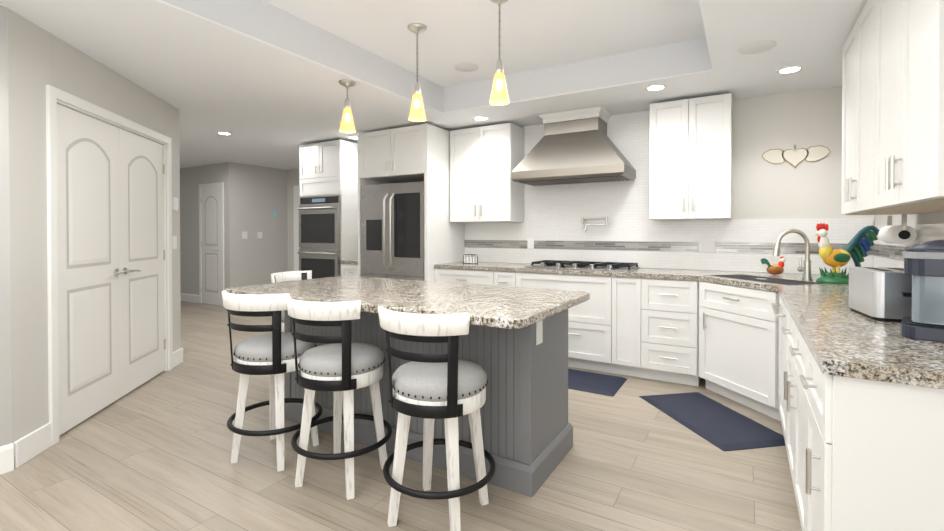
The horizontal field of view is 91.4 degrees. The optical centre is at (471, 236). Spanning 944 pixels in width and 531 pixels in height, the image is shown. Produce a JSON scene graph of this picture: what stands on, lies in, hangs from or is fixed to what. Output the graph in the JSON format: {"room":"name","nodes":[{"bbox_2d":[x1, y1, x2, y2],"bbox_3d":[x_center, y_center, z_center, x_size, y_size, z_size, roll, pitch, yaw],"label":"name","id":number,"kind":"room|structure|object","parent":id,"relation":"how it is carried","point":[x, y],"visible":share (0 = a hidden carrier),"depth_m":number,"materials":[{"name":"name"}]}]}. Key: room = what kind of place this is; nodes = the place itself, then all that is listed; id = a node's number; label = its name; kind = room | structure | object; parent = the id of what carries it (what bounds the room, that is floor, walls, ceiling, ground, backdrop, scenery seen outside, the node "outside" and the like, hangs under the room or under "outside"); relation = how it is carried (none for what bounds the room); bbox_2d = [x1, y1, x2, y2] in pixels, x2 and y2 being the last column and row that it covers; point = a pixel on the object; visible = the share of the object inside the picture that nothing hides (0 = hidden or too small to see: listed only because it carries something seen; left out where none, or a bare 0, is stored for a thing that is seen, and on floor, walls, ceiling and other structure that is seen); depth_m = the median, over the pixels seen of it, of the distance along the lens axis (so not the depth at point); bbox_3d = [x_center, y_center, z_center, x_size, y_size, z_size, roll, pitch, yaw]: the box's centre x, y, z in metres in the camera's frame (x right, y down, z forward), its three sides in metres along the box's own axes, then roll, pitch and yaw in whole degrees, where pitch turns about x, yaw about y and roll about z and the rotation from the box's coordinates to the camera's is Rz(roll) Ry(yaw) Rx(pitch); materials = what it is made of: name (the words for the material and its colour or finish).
{"room":"kitchen","nodes":[
{"label":"kitchen","id":0,"kind":"room"},
{"bbox_2d":[0,6,13,474],"bbox_3d":[-3.536,0.033,0.640,0.116,2.430,4.204,0,1,31],"label":"wall","id":1,"kind":"structure","parent":0,"point":[6,455],"depth_m":2.41,"materials":[{"name":"grey paint"}]},
{"bbox_2d":[7,8,182,467],"bbox_3d":[-2.669,0.006,3.472,0.120,2.430,2.145,0,1,-11],"label":"wall","id":2,"kind":"structure","parent":0,"point":[48,72],"depth_m":2.67,"materials":[{"name":"grey paint"}]},
{"bbox_2d":[57,104,165,435],"bbox_3d":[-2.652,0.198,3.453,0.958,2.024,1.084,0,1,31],"label":"double door","id":3,"kind":"structure","parent":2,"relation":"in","point":[111,250],"depth_m":3.28,"materials":[{"name":"white wood"}]},
{"bbox_2d":[172,236,176,248],"bbox_3d":[-2.778,0.054,4.310,0.013,0.120,0.075,0,1,-11],"label":"switch","id":4,"kind":"object","parent":2,"relation":"attached to","point":[174,238],"depth_m":4.30,"materials":[{"name":"white plastic"}]},
{"bbox_2d":[172,197,177,210],"bbox_3d":[-2.774,-0.306,4.310,0.023,0.120,0.080,0,1,-11],"label":"switch","id":5,"kind":"object","parent":2,"relation":"attached to","point":[174,207],"depth_m":4.28,"materials":[{"name":"white plastic"}]},
{"bbox_2d":[180,162,300,305],"bbox_3d":[-3.136,-0.035,7.869,7.500,2.430,1.246,0,1,31],"label":"wall","id":6,"kind":"structure","parent":0,"point":[255,197],"depth_m":8.24,"materials":[{"name":"grey paint"}]},
{"bbox_2d":[199,182,223,306],"bbox_3d":[-4.514,0.130,7.946,0.729,2.100,0.058,0,1,31],"label":"hall door","id":7,"kind":"structure","parent":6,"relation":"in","point":[211,242],"depth_m":7.95,"materials":[{"name":"white wood"}]},
{"bbox_2d":[242,232,246,238],"bbox_3d":[-3.909,-0.027,7.925,0.011,0.125,0.100,0,1,31],"label":"hall light switch","id":8,"kind":"object","parent":6,"relation":"attached to","point":[244,235],"depth_m":7.92,"materials":[{"name":"white plastic"}]},
{"bbox_2d":[257,232,261,237],"bbox_3d":[-3.764,-0.029,8.171,0.011,0.115,0.100,0,1,31],"label":"hall light switch","id":9,"kind":"object","parent":6,"relation":"attached to","point":[259,234],"depth_m":8.16,"materials":[{"name":"white plastic"}]},
{"bbox_2d":[0,301,801,530],"bbox_3d":[-3.191,1.242,3.931,11.430,0.050,10.200,0,1,31],"label":"floor","id":10,"kind":"structure","parent":0,"point":[153,454],"depth_m":2.37,"materials":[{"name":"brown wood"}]},
{"bbox_2d":[222,291,322,471],"bbox_3d":[-1.115,0.763,2.604,0.498,0.937,0.519,0,1,31],"label":"bar stool","id":11,"kind":"object","parent":10,"relation":"on","point":[271,355],"visible":0.81,"depth_m":2.43,"materials":[{"name":"white wood"}]},
{"bbox_2d":[271,270,311,374],"bbox_3d":[-1.290,0.753,3.614,0.519,0.937,0.499,0,1,31],"label":"bar stool","id":12,"kind":"object","parent":10,"relation":"on","point":[278,277],"visible":0.04,"depth_m":3.73,"materials":[{"name":"white wood"}]},
{"bbox_2d":[297,140,357,278],"bbox_3d":[-1.810,-0.003,6.110,0.754,2.400,0.720,0,1,31],"label":"tall cabinet","id":13,"kind":"object","parent":10,"relation":"on","point":[328,215],"visible":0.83,"depth_m":5.83,"materials":[{"name":"white painted wood"},{"name":"brushed nickel"}]},
{"bbox_2d":[286,297,391,499],"bbox_3d":[-0.668,0.765,2.357,0.499,0.937,0.519,0,1,31],"label":"bar stool","id":14,"kind":"object","parent":10,"relation":"on","point":[343,366],"visible":1,"depth_m":2.19,"materials":[{"name":"white wood"}]},
{"bbox_2d":[340,259,357,275],"bbox_3d":[-1.292,0.694,5.842,0.414,0.810,0.663,0,1,31],"label":"base cabinet","id":15,"kind":"object","parent":10,"relation":"on","point":[349,267],"visible":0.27,"depth_m":5.62,"materials":[{"name":"white wood"}]},
{"bbox_2d":[361,181,423,280],"bbox_3d":[-0.730,0.293,5.407,0.908,1.780,0.818,0,1,31],"label":"refrigerator","id":16,"kind":"object","parent":10,"relation":"on","point":[392,231],"visible":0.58,"depth_m":5.08,"materials":[{"name":"silver metal"}]},
{"bbox_2d":[358,123,464,281],"bbox_3d":[-0.717,0.003,5.420,0.995,2.400,0.793,0,1,31],"label":"cabinet","id":17,"kind":"object","parent":10,"relation":"on","point":[417,153],"visible":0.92,"depth_m":5.08,"materials":[{"name":"white wood"}]},
{"bbox_2d":[284,309,572,496],"bbox_3d":[-0.347,0.792,2.900,1.826,0.870,0.606,0,1,31],"label":"kitchen island","id":18,"kind":"object","parent":10,"relation":"on","point":[527,430],"visible":0.4,"depth_m":2.37,"materials":[{"name":"grey wood"}]},
{"bbox_2d":[225,276,589,328],"bbox_3d":[-0.419,0.338,2.744,2.000,0.040,1.005,0,1,31],"label":"island countertop","id":19,"kind":"structure","parent":18,"relation":"on","point":[507,307],"depth_m":2.47,"materials":[{"name":"stone"}]},
{"bbox_2d":[378,306,495,530],"bbox_3d":[-0.149,0.768,2.043,0.499,0.937,0.519,0,1,31],"label":"bar stool","id":20,"kind":"object","parent":10,"relation":"on","point":[449,387],"visible":1,"depth_m":1.88,"materials":[{"name":"white wood"}]},
{"bbox_2d":[435,268,494,284],"bbox_3d":[0.065,0.772,5.061,0.720,0.870,0.628,0,1,31],"label":"base cabinet","id":21,"kind":"object","parent":10,"relation":"on","point":[482,277],"depth_m":4.77,"materials":[{"name":"white wood"}]},
{"bbox_2d":[434,261,943,388],"bbox_3d":[0.728,0.332,3.203,3.749,0.044,3.143,0,1,31],"label":"countertop","id":22,"kind":"structure","parent":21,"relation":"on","point":[840,338],"depth_m":1.68,"materials":[{"name":"stone"}]},
{"bbox_2d":[463,254,477,263],"bbox_3d":[-0.018,0.244,5.053,0.160,0.103,0.061,0,1,31],"label":"spice rack","id":23,"kind":"object","parent":22,"relation":"on","point":[470,260],"visible":1,"depth_m":5.04,"materials":[{"name":"black metal"}]},
{"bbox_2d":[525,260,638,271],"bbox_3d":[1.068,0.276,4.492,0.980,0.049,0.520,0,1,31],"label":"gas cooktop","id":24,"kind":"object","parent":22,"relation":"in","point":[590,265],"visible":1,"depth_m":4.38,"materials":[{"name":"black metal"}]},
{"bbox_2d":[760,256,784,274],"bbox_3d":[2.417,0.230,3.699,0.180,0.152,0.105,0,1,31],"label":"rooster","id":25,"kind":"object","parent":22,"relation":"on","point":[775,269],"visible":1,"depth_m":3.68,"materials":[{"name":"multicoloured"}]},
{"bbox_2d":[773,229,812,280],"bbox_3d":[2.306,0.127,3.318,0.248,0.369,0.220,0,1,31],"label":"faucet","id":26,"kind":"object","parent":22,"relation":"on","point":[806,271],"visible":1,"depth_m":3.28,"materials":[{"name":"silver metal"}]},
{"bbox_2d":[815,223,879,283],"bbox_3d":[2.547,0.109,3.131,0.382,0.410,0.225,0,1,31],"label":"rooster","id":27,"kind":"object","parent":22,"relation":"on","point":[856,248],"visible":1,"depth_m":3.13,"materials":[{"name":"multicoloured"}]},
{"bbox_2d":[849,267,911,321],"bbox_3d":[1.708,0.229,1.879,0.200,0.192,0.315,0,1,23],"label":"toaster","id":28,"kind":"object","parent":22,"relation":"on","point":[881,293],"visible":0.67,"depth_m":1.79,"materials":[{"name":"silver metal"}]},
{"bbox_2d":[901,240,943,341],"bbox_3d":[1.592,0.168,1.471,0.320,0.322,0.239,1,1,45],"label":"coffee maker","id":29,"kind":"object","parent":22,"relation":"on","point":[924,264],"visible":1,"depth_m":1.47,"materials":[{"name":"grey"}]},
{"bbox_2d":[495,271,514,286],"bbox_3d":[0.479,0.774,4.816,0.242,0.870,0.628,0,1,31],"label":"base cabinet","id":30,"kind":"object","parent":10,"relation":"on","point":[502,278],"depth_m":4.55,"materials":[{"name":"white wood"}]},
{"bbox_2d":[515,272,618,373],"bbox_3d":[0.997,0.777,4.509,0.962,0.870,0.628,0,1,31],"label":"base cabinet","id":31,"kind":"object","parent":10,"relation":"on","point":[593,324],"depth_m":4.12,"materials":[{"name":"white wood"}]},
{"bbox_2d":[568,369,626,395],"bbox_3d":[0.796,1.208,3.971,0.950,0.018,0.490,0,1,31],"label":"area rug","id":32,"kind":"object","parent":10,"relation":"on","point":[598,383],"visible":0.48,"depth_m":3.80,"materials":[{"name":"blue fabric"}]},
{"bbox_2d":[619,277,642,377],"bbox_3d":[1.481,0.779,4.223,0.245,0.870,0.628,0,1,31],"label":"base cabinet","id":33,"kind":"object","parent":10,"relation":"on","point":[630,289],"depth_m":3.95,"materials":[{"name":"white wood"}]},
{"bbox_2d":[643,278,700,385],"bbox_3d":[1.753,0.781,4.062,0.473,0.870,0.628,0,1,31],"label":"base cabinet","id":34,"kind":"object","parent":10,"relation":"on","point":[647,328],"depth_m":3.78,"materials":[{"name":"white wood"}]},
{"bbox_2d":[639,392,784,450],"bbox_3d":[1.604,1.216,3.124,0.500,0.018,0.900,0,1,-11],"label":"area rug","id":35,"kind":"object","parent":10,"relation":"on","point":[718,425],"visible":0.88,"depth_m":3.00,"materials":[{"name":"blue fabric"}]},
{"bbox_2d":[698,281,780,420],"bbox_3d":[2.342,0.787,3.420,1.187,0.870,1.131,0,1,31],"label":"base cabinet","id":36,"kind":"object","parent":10,"relation":"on","point":[738,344],"visible":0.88,"depth_m":3.27,"materials":[{"name":"white wood"}]},
{"bbox_2d":[775,297,782,428],"bbox_3d":[2.092,0.795,2.496,0.678,0.870,0.697,0,1,31],"label":"base cabinet","id":37,"kind":"object","parent":10,"relation":"on","point":[777,315],"depth_m":2.89,"materials":[{"name":"white wood"}]},
{"bbox_2d":[783,303,799,512],"bbox_3d":[1.723,0.801,1.873,0.678,0.870,1.019,0,1,31],"label":"base cabinet","id":38,"kind":"object","parent":10,"relation":"on","point":[791,332],"depth_m":2.12,"materials":[{"name":"white wood"}]},
{"bbox_2d":[799,333,943,530],"bbox_3d":[1.389,0.806,1.309,0.678,0.870,0.520,0,1,31],"label":"base cabinet","id":39,"kind":"object","parent":10,"relation":"on","point":[864,455],"depth_m":1.21,"materials":[{"name":"white wood"}]},
{"bbox_2d":[0,0,866,169],"bbox_3d":[-3.191,-1.219,3.908,11.430,0.012,10.200,0,1,31],"label":"ceiling","id":40,"kind":"structure","parent":0,"point":[265,104],"depth_m":3.48,"materials":[{"name":"white paint"}]},
{"bbox_2d":[217,132,231,134],"bbox_3d":[-2.938,-1.224,5.469,0.162,0.006,0.162,0,1,4],"label":"recessed light","id":41,"kind":"object","parent":40,"relation":"in","point":[222,133],"depth_m":5.46,"materials":[{"name":"white"}]},
{"bbox_2d":[339,79,355,132],"bbox_3d":[-0.975,-1.018,3.610,0.136,0.385,0.136,0,1,31],"label":"pendant light","id":42,"kind":"object","parent":40,"relation":"hanging from","point":[347,124],"visible":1,"depth_m":3.58,"materials":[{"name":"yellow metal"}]},
{"bbox_2d":[162,0,711,112],"bbox_3d":[-0.575,-1.359,1.748,2.470,0.308,5.250,0,1,31],"label":"ceiling tray","id":43,"kind":"object","parent":40,"relation":"attached to","point":[550,47],"visible":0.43,"depth_m":3.38,"materials":[{"name":"white paint"}]},
{"bbox_2d":[407,23,426,121],"bbox_3d":[-0.384,-1.144,3.230,0.136,0.645,0.136,0,1,31],"label":"pendant light","id":44,"kind":"object","parent":43,"relation":"hanging from","point":[417,113],"visible":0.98,"depth_m":3.20,"materials":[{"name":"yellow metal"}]},
{"bbox_2d":[454,63,477,71],"bbox_3d":[-0.049,-1.471,4.010,0.209,0.006,0.209,0,1,25],"label":"ceiling speaker","id":45,"kind":"object","parent":43,"relation":"in","point":[463,67],"depth_m":4.00,"materials":[{"name":"white plastic"}]},
{"bbox_2d":[489,0,509,104],"bbox_3d":[0.168,-1.140,2.808,0.136,0.645,0.136,0,1,31],"label":"pendant light","id":46,"kind":"object","parent":43,"relation":"hanging from","point":[499,94],"visible":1,"depth_m":2.79,"materials":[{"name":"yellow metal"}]},
{"bbox_2d":[473,116,488,120],"bbox_3d":[0.091,-1.218,4.745,0.162,0.006,0.162,0,1,22],"label":"recessed light","id":47,"kind":"object","parent":40,"relation":"in","point":[480,118],"depth_m":4.74,"materials":[{"name":"white"}]},
{"bbox_2d":[645,84,665,90],"bbox_3d":[1.487,-1.208,3.737,0.162,0.006,0.162,0,1,4],"label":"recessed light","id":48,"kind":"object","parent":40,"relation":"in","point":[655,87],"depth_m":3.73,"materials":[{"name":"white"}]},
{"bbox_2d":[738,40,776,53],"bbox_3d":[1.810,-1.201,2.928,0.209,0.006,0.209,0,1,25],"label":"ceiling speaker","id":49,"kind":"object","parent":40,"relation":"in","point":[757,47],"depth_m":2.92,"materials":[{"name":"white plastic"}]},
{"bbox_2d":[776,65,803,73],"bbox_3d":[2.293,-1.204,3.328,0.162,0.006,0.162,0,1,22],"label":"recessed light","id":50,"kind":"object","parent":40,"relation":"in","point":[784,70],"depth_m":3.32,"materials":[{"name":"white"}]},
{"bbox_2d":[481,86,874,273],"bbox_3d":[0.532,-0.010,5.202,6.130,2.430,0.100,0,1,31],"label":"wall","id":51,"kind":"structure","parent":0,"point":[762,188],"depth_m":3.88,"materials":[{"name":"white paint"}]},
{"bbox_2d":[450,123,523,222],"bbox_3d":[0.156,-0.679,5.135,0.758,1.030,0.383,0,1,31],"label":"upper cabinet","id":52,"kind":"object","parent":51,"relation":"attached to","point":[485,161],"visible":1,"depth_m":4.98,"materials":[{"name":"white wood"}]},
{"bbox_2d":[527,238,533,248],"bbox_3d":[0.643,0.070,5.058,0.075,0.120,0.008,0,1,31],"label":"outlet","id":53,"kind":"object","parent":51,"relation":"attached to","point":[530,241],"depth_m":5.05,"materials":[{"name":"white plastic"}]},
{"bbox_2d":[511,106,635,185],"bbox_3d":[0.996,-0.879,4.552,1.100,0.674,0.508,0,1,31],"label":"range hood","id":54,"kind":"object","parent":51,"relation":"attached to","point":[575,146],"visible":1,"depth_m":4.41,"materials":[{"name":"silver metal"}]},
{"bbox_2d":[581,216,607,231],"bbox_3d":[1.227,-0.123,4.642,0.294,0.157,0.132,0,1,31],"label":"pot filler","id":55,"kind":"object","parent":51,"relation":"attached to","point":[583,221],"visible":1,"depth_m":4.62,"materials":[{"name":"silver metal"}]},
{"bbox_2d":[465,110,868,274],"bbox_3d":[1.526,-0.458,4.542,3.747,1.516,0.011,0,1,31],"label":"backsplash","id":56,"kind":"structure","parent":51,"relation":"attached to","point":[552,225],"depth_m":4.52,"materials":[{"name":"tile"}]},
{"bbox_2d":[649,93,731,219],"bbox_3d":[1.934,-0.669,4.083,0.638,1.030,0.383,0,1,31],"label":"upper cabinet","id":57,"kind":"object","parent":51,"relation":"attached to","point":[690,158],"visible":1,"depth_m":3.94,"materials":[{"name":"white wood"}]},
{"bbox_2d":[699,239,714,251],"bbox_3d":[2.130,0.079,4.178,0.135,0.120,0.008,0,1,31],"label":"outlet","id":58,"kind":"object","parent":51,"relation":"attached to","point":[706,245],"depth_m":4.18,"materials":[{"name":"white plastic"}]},
{"bbox_2d":[762,145,830,167],"bbox_3d":[2.696,-0.667,3.847,0.474,0.200,0.018,0,1,31],"label":"wall decoration","id":59,"kind":"object","parent":51,"relation":"attached to","point":[799,155],"depth_m":3.84,"materials":[{"name":"beige wood"}]},
{"bbox_2d":[875,211,943,225],"bbox_3d":[1.162,0.037,0.152,0.100,2.430,8.150,0,1,31],"label":"wall","id":60,"kind":"structure","parent":0,"point":[925,218],"depth_m":2.74,"materials":[{"name":"grey paint"}]},
{"bbox_2d":[841,0,931,214],"bbox_3d":[2.250,-0.665,2.426,0.348,1.061,0.907,0,1,31],"label":"upper cabinet","id":61,"kind":"object","parent":60,"relation":"attached to","point":[853,55],"depth_m":2.56,"materials":[{"name":"white wood"}]},
{"bbox_2d":[878,214,916,244],"bbox_3d":[2.564,-0.044,2.785,0.112,0.176,0.330,0,1,31],"label":"paper towel holder","id":62,"kind":"object","parent":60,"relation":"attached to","point":[903,233],"visible":0.98,"depth_m":2.67,"materials":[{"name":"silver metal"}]},
{"bbox_2d":[865,0,943,211],"bbox_3d":[1.851,-0.659,1.753,0.348,1.061,0.907,0,1,31],"label":"upper cabinet","id":63,"kind":"object","parent":60,"relation":"attached to","point":[893,108],"depth_m":1.77,"materials":[{"name":"white wood"}]},
{"bbox_2d":[869,218,943,267],"bbox_3d":[2.333,0.094,2.243,0.012,0.456,3.120,0,1,31],"label":"backsplash","id":64,"kind":"structure","parent":60,"relation":"attached to","point":[882,254],"depth_m":3.04,"materials":[{"name":"tile"}]}
]}

